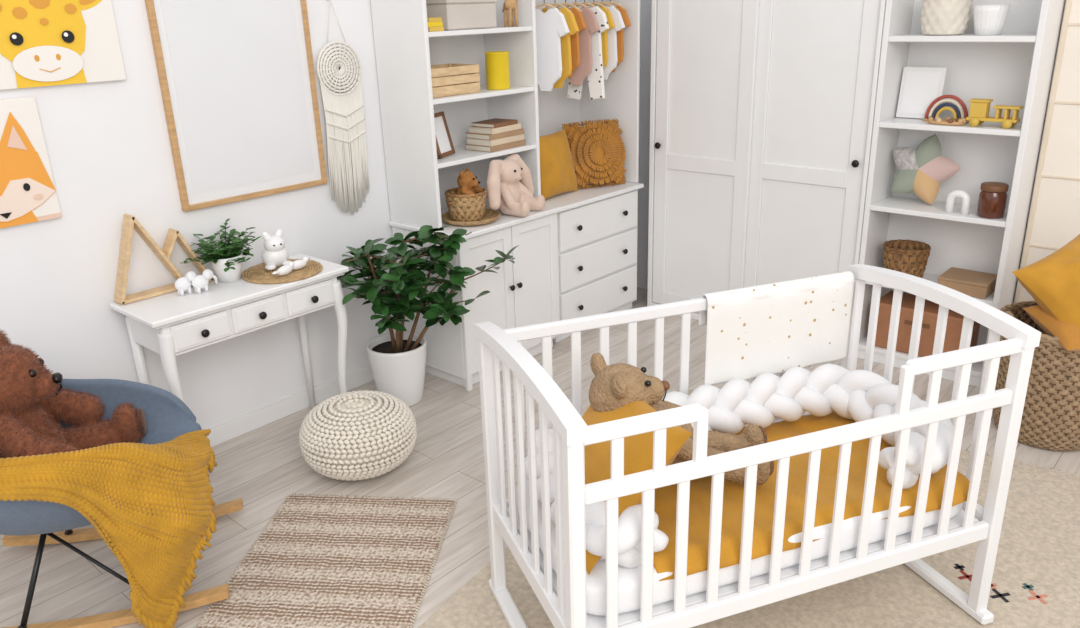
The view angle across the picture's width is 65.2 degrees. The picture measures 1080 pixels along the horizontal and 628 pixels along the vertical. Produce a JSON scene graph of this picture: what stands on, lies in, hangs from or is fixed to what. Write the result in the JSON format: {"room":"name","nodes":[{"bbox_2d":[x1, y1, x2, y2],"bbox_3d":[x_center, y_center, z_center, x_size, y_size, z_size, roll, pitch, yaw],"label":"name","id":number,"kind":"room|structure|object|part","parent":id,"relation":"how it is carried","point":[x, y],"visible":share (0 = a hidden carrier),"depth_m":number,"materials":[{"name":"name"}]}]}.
{"room":"children's room","nodes":[
{"label":"children's room","id":0,"kind":"room"},
{"bbox_2d":[0,0,400,428],"bbox_3d":[-2.016,-0.492,2.840,0.100,2.700,7.560,15,26,39],"label":"wall","id":1,"kind":"structure","parent":0,"point":[108,146],"depth_m":3.34,"materials":[{"name":"paint"}]},
{"bbox_2d":[0,96,61,228],"bbox_3d":[-1.901,-0.497,2.869,0.033,0.430,0.435,15,26,39],"label":"canvas","id":2,"kind":"object","parent":1,"relation":"attached to","point":[28,194],"visible":1,"depth_m":2.96},
{"bbox_2d":[0,0,125,89],"bbox_3d":[-1.727,-1.046,2.892,0.037,0.514,0.520,15,26,39],"label":"canvas","id":3,"kind":"object","parent":1,"relation":"attached to","point":[44,43],"visible":1,"depth_m":2.95,"materials":[{"name":"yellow paper"}]},
{"bbox_2d":[145,0,326,211],"bbox_3d":[-1.235,-0.982,3.504,0.029,1.002,0.690,15,26,39],"label":"framed print","id":4,"kind":"object","parent":1,"relation":"attached to","point":[237,81],"visible":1,"depth_m":3.51,"materials":[{"name":"white paper"}]},
{"bbox_2d":[202,364,373,446],"bbox_3d":[-2.585,1.013,2.565,0.014,0.095,5.595,15,26,39],"label":"baseboard","id":5,"kind":"structure","parent":1,"relation":"attached to","point":[236,426],"depth_m":3.99,"materials":[{"name":"white paint"}]},
{"bbox_2d":[316,0,369,214],"bbox_3d":[-0.908,-0.941,3.898,0.041,0.983,0.243,15,26,39],"label":"macrame hanging","id":6,"kind":"object","parent":1,"relation":"attached to","point":[344,112],"visible":1,"depth_m":3.91,"materials":[{"name":"fabric"}]},
{"bbox_2d":[0,287,1079,627],"bbox_3d":[0.402,1.458,1.312,6.450,0.060,7.560,15,26,39],"label":"floor","id":7,"kind":"structure","parent":0,"point":[262,466],"depth_m":3.43,"materials":[{"name":"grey wood"}]},
{"bbox_2d":[0,379,242,627],"bbox_3d":[-1.482,0.528,2.776,0.820,0.793,0.714,-6,21,-12],"label":"rocking chair","id":8,"kind":"object","parent":7,"relation":"on","point":[22,523],"visible":0.27,"depth_m":2.98,"materials":[{"name":"blue plastic"}]},
{"bbox_2d":[0,330,146,457],"bbox_3d":[-1.598,0.322,2.744,0.500,0.562,0.506,-7,21,-15],"label":"teddy bear","id":9,"kind":"object","parent":8,"relation":"on","point":[32,401],"visible":0.56,"depth_m":2.70},
{"bbox_3d":[-1.519,0.395,2.718,0.732,0.501,0.714,-6,21,-12],"label":"shell seat","id":10,"kind":"part","parent":8,"relation":"part of","materials":[{"name":"blue plastic"}]},
{"bbox_2d":[0,429,217,627],"bbox_3d":[-1.345,0.645,2.585,0.504,0.651,0.961,15,26,39],"label":"knitted throw","id":11,"kind":"object","parent":8,"relation":"on","point":[151,505],"visible":1,"depth_m":2.49,"materials":[{"name":"yellow fabric"}]},
{"bbox_3d":[-1.475,0.756,2.858,0.820,0.308,0.570,-6,21,-12],"label":"frame","id":12,"kind":"part","parent":8,"relation":"part of","materials":[{"name":"brown wood"}]},
{"bbox_2d":[110,254,348,409],"bbox_3d":[-1.234,0.240,3.598,0.378,0.771,0.870,15,26,39],"label":"console desk","id":13,"kind":"object","parent":7,"relation":"on","point":[170,325],"visible":0.75,"depth_m":3.35,"materials":[{"name":"white paint"}]},
{"bbox_2d":[114,214,213,304],"bbox_3d":[-1.511,-0.247,3.346,0.070,0.330,0.384,15,26,39],"label":"shelf","id":14,"kind":"object","parent":13,"relation":"on","point":[130,222],"visible":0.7,"depth_m":3.30,"materials":[{"name":"brown wood"}]},
{"bbox_2d":[175,269,217,295],"bbox_3d":[-1.369,-0.128,3.362,0.160,0.087,0.057,-10,21,-20],"label":"elephant figurine","id":15,"kind":"object","parent":13,"relation":"on","point":[199,282],"visible":1,"depth_m":3.35,"materials":[{"name":"white ceramic"}]},
{"bbox_2d":[183,218,261,282],"bbox_3d":[-1.287,-0.246,3.467,0.240,0.232,0.344,15,26,39],"label":"potted plant","id":16,"kind":"object","parent":13,"relation":"on","point":[226,261],"visible":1,"depth_m":3.47,"materials":[{"name":"green plant"}]},
{"bbox_3d":[-1.296,-0.194,3.507,0.132,0.107,0.132,15,26,39],"label":"pot","id":17,"kind":"part","parent":16,"relation":"part of","materials":[{"name":"white ceramic"}]},
{"bbox_2d":[241,259,322,283],"bbox_3d":[-1.098,-0.183,3.603,0.334,0.013,0.334,15,26,39],"label":"woven placemat","id":18,"kind":"object","parent":13,"relation":"on","point":[258,274],"visible":0.78,"depth_m":3.54,"materials":[{"name":"beige wicker"}]},
{"bbox_2d":[261,229,291,269],"bbox_3d":[-1.135,-0.277,3.613,0.120,0.164,0.110,-16,24,-34],"label":"bunny figurine","id":19,"kind":"object","parent":18,"relation":"on","point":[275,254],"visible":0.93,"depth_m":3.58,"materials":[{"name":"white ceramic"}]},
{"bbox_2d":[272,257,309,275],"bbox_3d":[-1.048,-0.197,3.550,0.044,0.045,0.224,7,22,24],"label":"toy","id":20,"kind":"object","parent":18,"relation":"on","point":[298,264],"visible":1,"depth_m":3.54,"materials":[{"name":"white ceramic"}]},
{"bbox_2d":[194,493,457,627],"bbox_3d":[-0.721,0.917,2.785,0.689,0.012,1.173,0,20,6],"label":"striped rug","id":21,"kind":"object","parent":7,"relation":"on","point":[323,561],"visible":0.98,"depth_m":2.91,"materials":[{"name":"beige fabric"}]},
{"bbox_2d":[299,390,416,480],"bbox_3d":[-0.756,0.498,3.526,0.480,0.292,0.480,-3,20,-3],"label":"knitted pouf","id":22,"kind":"object","parent":7,"relation":"on","point":[354,435],"visible":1,"depth_m":3.37,"materials":[{"name":"white fabric"}]},
{"bbox_2d":[337,225,518,406],"bbox_3d":[-0.575,0.000,3.968,0.701,0.917,0.844,15,26,39],"label":"potted ficus","id":23,"kind":"object","parent":7,"relation":"on","point":[397,360],"visible":0.98,"depth_m":3.83,"materials":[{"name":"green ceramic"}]},
{"bbox_2d":[366,332,425,406],"bbox_3d":[-0.685,0.279,4.111,0.286,0.302,0.286,15,26,39],"label":"pot","id":24,"kind":"object","parent":23,"relation":"attached to","point":[398,369],"depth_m":4.02,"materials":[{"name":"white ceramic"}]},
{"bbox_2d":[371,0,562,390],"bbox_3d":[-0.327,-0.769,4.255,0.523,2.150,0.753,15,26,39],"label":"tall cabinet","id":25,"kind":"object","parent":7,"relation":"on","point":[524,292],"visible":0.75,"depth_m":4.22,"materials":[{"name":"white paint"}]},
{"bbox_2d":[427,17,443,31],"bbox_3d":[-0.523,-1.314,3.837,0.155,0.059,0.097,15,26,39],"label":"books","id":26,"kind":"object","parent":25,"relation":"in","point":[435,23],"visible":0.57,"depth_m":3.79,"materials":[{"name":"paper"}]},
{"bbox_2d":[434,111,454,158],"bbox_3d":[-0.490,-0.867,4.108,0.084,0.214,0.160,6,21,21],"label":"picture frame","id":27,"kind":"object","parent":25,"relation":"in","point":[444,145],"visible":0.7,"depth_m":4.11,"materials":[{"name":"brown wood"}]},
{"bbox_2d":[431,63,479,97],"bbox_3d":[-0.474,-1.122,4.053,0.208,0.132,0.320,15,26,39],"label":"wooden crate","id":28,"kind":"object","parent":25,"relation":"in","point":[449,79],"visible":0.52,"depth_m":4.00,"materials":[{"name":"brown wood"}]},
{"bbox_2d":[426,0,496,29],"bbox_3d":[-0.397,-1.438,4.042,0.230,0.142,0.330,15,26,39],"label":"storage box","id":29,"kind":"object","parent":25,"relation":"in","point":[455,14],"visible":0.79,"depth_m":3.94,"materials":[{"name":"white cardboard"}]},
{"bbox_2d":[441,209,499,225],"bbox_3d":[-0.344,-0.479,4.197,0.295,0.029,0.294,-3,20,-3],"label":"woven tray","id":30,"kind":"object","parent":25,"relation":"in","point":[490,215],"visible":0.64,"depth_m":4.16,"materials":[{"name":"beige wicker"}]},
{"bbox_2d":[444,187,486,221],"bbox_3d":[-0.363,-0.539,4.170,0.210,0.142,0.210,-3,20,-3],"label":"wicker basket","id":31,"kind":"object","parent":30,"relation":"on","point":[461,208],"visible":0.96,"depth_m":4.10,"materials":[{"name":"beige wicker"}]},
{"bbox_2d":[456,168,482,197],"bbox_3d":[-0.351,-0.616,4.135,0.124,0.184,0.165,2,20,11],"label":"teddy bear","id":32,"kind":"object","parent":31,"relation":"in","point":[467,182],"visible":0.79,"depth_m":4.09},
{"bbox_2d":[465,118,525,151],"bbox_3d":[-0.230,-0.924,4.344,0.190,0.133,0.276,15,26,39],"label":"book stack","id":33,"kind":"object","parent":25,"relation":"in","point":[496,134],"visible":1,"depth_m":4.27,"materials":[{"name":"brown paper"}]},
{"bbox_2d":[484,51,509,89],"bbox_3d":[-0.212,-1.221,4.238,0.126,0.178,0.126,15,26,39],"label":"vase","id":34,"kind":"object","parent":25,"relation":"in","point":[497,62],"visible":1,"depth_m":4.20,"materials":[{"name":"ceramic"}]},
{"bbox_2d":[502,0,518,26],"bbox_3d":[-0.142,-1.550,4.181,0.050,0.244,0.133,15,26,39],"label":"toy","id":35,"kind":"object","parent":25,"relation":"in","point":[510,5],"visible":1,"depth_m":4.18,"materials":[{"name":"brown wood"}]},
{"bbox_2d":[486,154,544,216],"bbox_3d":[-0.125,-0.651,4.284,0.264,0.283,0.393,15,26,39],"label":"plush bunny","id":36,"kind":"object","parent":25,"relation":"in","point":[510,188],"visible":1,"depth_m":4.23,"materials":[{"name":"fabric"}]},
{"bbox_2d":[545,181,643,342],"bbox_3d":[0.194,-0.346,5.035,0.494,0.790,0.783,15,26,39],"label":"dresser","id":37,"kind":"object","parent":7,"relation":"on","point":[597,226],"visible":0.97,"depth_m":4.85,"materials":[{"name":"white paint"}]},
{"bbox_2d":[539,129,577,199],"bbox_3d":[0.073,-0.832,4.716,0.166,0.349,0.365,15,26,39],"label":"cushion","id":38,"kind":"object","parent":37,"relation":"on","point":[557,171],"visible":0.77,"depth_m":4.66,"materials":[{"name":"fabric"}]},
{"bbox_2d":[535,0,639,182],"bbox_3d":[0.144,-1.361,4.682,0.445,1.358,0.783,15,26,39],"label":"wall panel","id":39,"kind":"object","parent":37,"relation":"on","point":[620,102],"visible":0.21,"depth_m":4.95,"materials":[{"name":"white paint"}]},
{"bbox_2d":[535,0,630,99],"bbox_3d":[0.215,-1.450,4.591,0.264,0.569,0.666,15,26,39],"label":"clothes","id":40,"kind":"object","parent":39,"relation":"hanging from","point":[575,44],"visible":0.95,"depth_m":4.50,"materials":[{"name":"white fabric"}]},
{"bbox_2d":[562,119,625,188],"bbox_3d":[0.323,-0.931,4.935,0.381,0.385,0.177,-10,22,-22],"label":"cushion","id":41,"kind":"object","parent":37,"relation":"on","point":[598,152],"visible":0.98,"depth_m":4.89,"materials":[{"name":"fabric"}]},
{"bbox_2d":[418,389,1079,627],"bbox_3d":[0.979,1.256,1.710,3.300,0.011,4.165,11,24,31],"label":"area rug","id":42,"kind":"object","parent":7,"relation":"on","point":[1035,583],"visible":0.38,"depth_m":2.71,"materials":[{"name":"beige carpet"}]},
{"bbox_2d":[474,264,1040,627],"bbox_3d":[0.586,0.463,2.498,1.364,0.963,0.756,-9,21,-19],"label":"crib","id":43,"kind":"object","parent":42,"relation":"on","point":[599,521],"visible":0.97,"depth_m":2.31,"materials":[{"name":"white wood"}]},
{"bbox_2d":[550,401,692,574],"bbox_3d":[0.175,0.408,2.283,0.288,0.337,0.420,-9,21,-19],"label":"pillow","id":44,"kind":"object","parent":43,"relation":"on","point":[646,514],"depth_m":2.11,"materials":[{"name":"fabric"}]},
{"bbox_2d":[589,353,773,484],"bbox_3d":[0.408,0.292,2.420,0.545,0.383,0.281,-3,20,-3],"label":"teddy bear","id":45,"kind":"object","parent":43,"relation":"on","point":[614,386],"visible":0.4,"depth_m":2.33},
{"bbox_3d":[0.588,0.545,2.528,1.240,0.115,0.600,-9,21,-19],"label":"mattress","id":46,"kind":"part","parent":43,"relation":"part of","materials":[{"name":"yellow fabric"}]},
{"bbox_2d":[653,411,969,580],"bbox_3d":[0.686,0.496,2.502,1.024,0.078,0.547,-9,21,-19],"label":"blanket","id":47,"kind":"object","parent":43,"relation":"on","point":[700,564],"depth_m":2.33,"materials":[{"name":"fabric"}]},
{"bbox_2d":[647,0,885,319],"bbox_3d":[1.209,-1.092,4.572,1.290,2.450,0.335,15,26,39],"label":"wardrobe","id":48,"kind":"object","parent":7,"relation":"on","point":[762,112],"visible":0.77,"depth_m":4.52,"materials":[{"name":"white paint"}]},
{"bbox_2d":[857,0,1064,387],"bbox_3d":[1.959,-0.730,4.024,0.667,2.100,0.295,15,26,39],"label":"bookcase","id":49,"kind":"object","parent":7,"relation":"on","point":[1014,67],"visible":0.51,"depth_m":4.03,"materials":[{"name":"white paint"}]},
{"bbox_2d":[883,239,930,277],"bbox_3d":[1.853,-0.267,4.289,0.227,0.172,0.227,15,26,39],"label":"wicker basket","id":50,"kind":"object","parent":49,"relation":"on","point":[910,257],"visible":0.7,"depth_m":4.22,"materials":[{"name":"brown wicker"}]},
{"bbox_2d":[896,67,946,118],"bbox_3d":[1.842,-1.069,4.086,0.200,0.239,0.046,15,26,39],"label":"picture frame","id":51,"kind":"object","parent":49,"relation":"on","point":[920,86],"visible":0.91,"depth_m":4.08,"materials":[{"name":"paint"}]},
{"bbox_2d":[891,134,960,203],"bbox_3d":[1.881,-0.713,4.138,0.333,0.328,0.128,15,26,39],"label":"cushion","id":52,"kind":"object","parent":49,"relation":"on","point":[922,169],"visible":1,"depth_m":4.10,"materials":[{"name":"multicoloured fabric"}]},
{"bbox_2d":[875,291,979,356],"bbox_3d":[1.964,0.065,4.324,0.460,0.240,0.245,15,26,39],"label":"storage box","id":53,"kind":"object","parent":49,"relation":"in","point":[930,314],"visible":0.6,"depth_m":4.25,"materials":[{"name":"brown wood"}]},
{"bbox_2d":[923,95,968,122],"bbox_3d":[1.918,-0.969,3.979,0.200,0.124,0.040,15,26,39],"label":"toy","id":54,"kind":"object","parent":49,"relation":"on","point":[955,111],"visible":0.9,"depth_m":3.96,"materials":[{"name":"multicoloured wood"}]},
{"bbox_2d":[920,0,972,34],"bbox_3d":[1.851,-1.366,3.857,0.216,0.173,0.216,15,26,39],"label":"woven basket","id":55,"kind":"object","parent":49,"relation":"on","point":[938,17],"visible":1,"depth_m":3.79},
{"bbox_2d":[928,116,966,125],"bbox_3d":[1.883,-0.895,3.914,0.172,0.031,0.082,15,26,39],"label":"toy","id":56,"kind":"object","parent":49,"relation":"on","point":[958,122],"visible":1,"depth_m":3.90,"materials":[{"name":"brown wood"}]},
{"bbox_2d":[945,190,970,214],"bbox_3d":[1.968,-0.529,3.976,0.106,0.110,0.036,15,26,39],"label":"ornament","id":57,"kind":"object","parent":49,"relation":"on","point":[963,195],"visible":1,"depth_m":3.96,"materials":[{"name":"ceramic"}]},
{"bbox_2d":[938,267,996,298],"bbox_3d":[2.079,-0.152,4.105,0.225,0.070,0.205,15,26,39],"label":"cardboard box","id":58,"kind":"object","parent":49,"relation":"on","point":[977,284],"visible":0.76,"depth_m":4.05,"materials":[{"name":"brown cardboard"}]},
{"bbox_2d":[976,182,1008,218],"bbox_3d":[2.085,-0.525,3.895,0.116,0.150,0.116,15,26,39],"label":"glass jar","id":59,"kind":"object","parent":49,"relation":"in","point":[992,200],"visible":1,"depth_m":3.86,"materials":[{"name":"brown glass"}]},
{"bbox_2d":[974,4,1010,34],"bbox_3d":[1.985,-1.297,3.728,0.145,0.125,0.145,15,26,39],"label":"ribbed pot","id":60,"kind":"object","parent":49,"relation":"in","point":[988,19],"visible":1,"depth_m":3.69,"materials":[{"name":"ceramic"}]},
{"bbox_2d":[966,98,1023,128],"bbox_3d":[2.038,-0.900,3.791,0.215,0.117,0.094,15,26,39],"label":"train","id":61,"kind":"object","parent":49,"relation":"on","point":[979,111],"visible":1,"depth_m":3.78,"materials":[{"name":"yellow wood"}]},
{"bbox_2d":[992,301,1079,451],"bbox_3d":[2.181,0.241,3.576,0.490,0.565,0.490,10,23,29],"label":"laundry basket","id":62,"kind":"object","parent":7,"relation":"on","point":[1050,420],"visible":0.59,"depth_m":3.43,"materials":[{"name":"beige wicker"}]},
{"bbox_2d":[1012,234,1079,326],"bbox_3d":[2.208,-0.096,3.415,0.492,0.390,0.335,-11,22,-25],"label":"cushion","id":63,"kind":"object","parent":62,"relation":"in","point":[1053,281],"visible":0.89,"depth_m":3.36,"materials":[{"name":"fabric"}]},
{"bbox_2d":[1023,305,1079,351],"bbox_3d":[2.173,0.050,3.393,0.320,0.159,0.291,-4,20,-6],"label":"throw pillow","id":64,"kind":"object","parent":62,"relation":"in","point":[1068,333],"visible":0.72,"depth_m":3.33,"materials":[{"name":"fabric"}]},
{"bbox_2d":[1014,0,1079,302],"bbox_3d":[2.887,-0.494,3.412,1.578,2.020,0.018,15,26,39],"label":"window blind","id":65,"kind":"object","parent":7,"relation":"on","point":[1054,214],"visible":0.45,"depth_m":3.84,"materials":[{"name":"fabric"}]},
{"bbox_2d":[637,0,1065,302],"bbox_3d":[2.869,-0.854,3.408,6.350,2.700,0.100,15,26,39],"label":"wall","id":66,"kind":"structure","parent":0,"point":[645,5],"depth_m":5.32,"materials":[{"name":"paint"}]}
]}

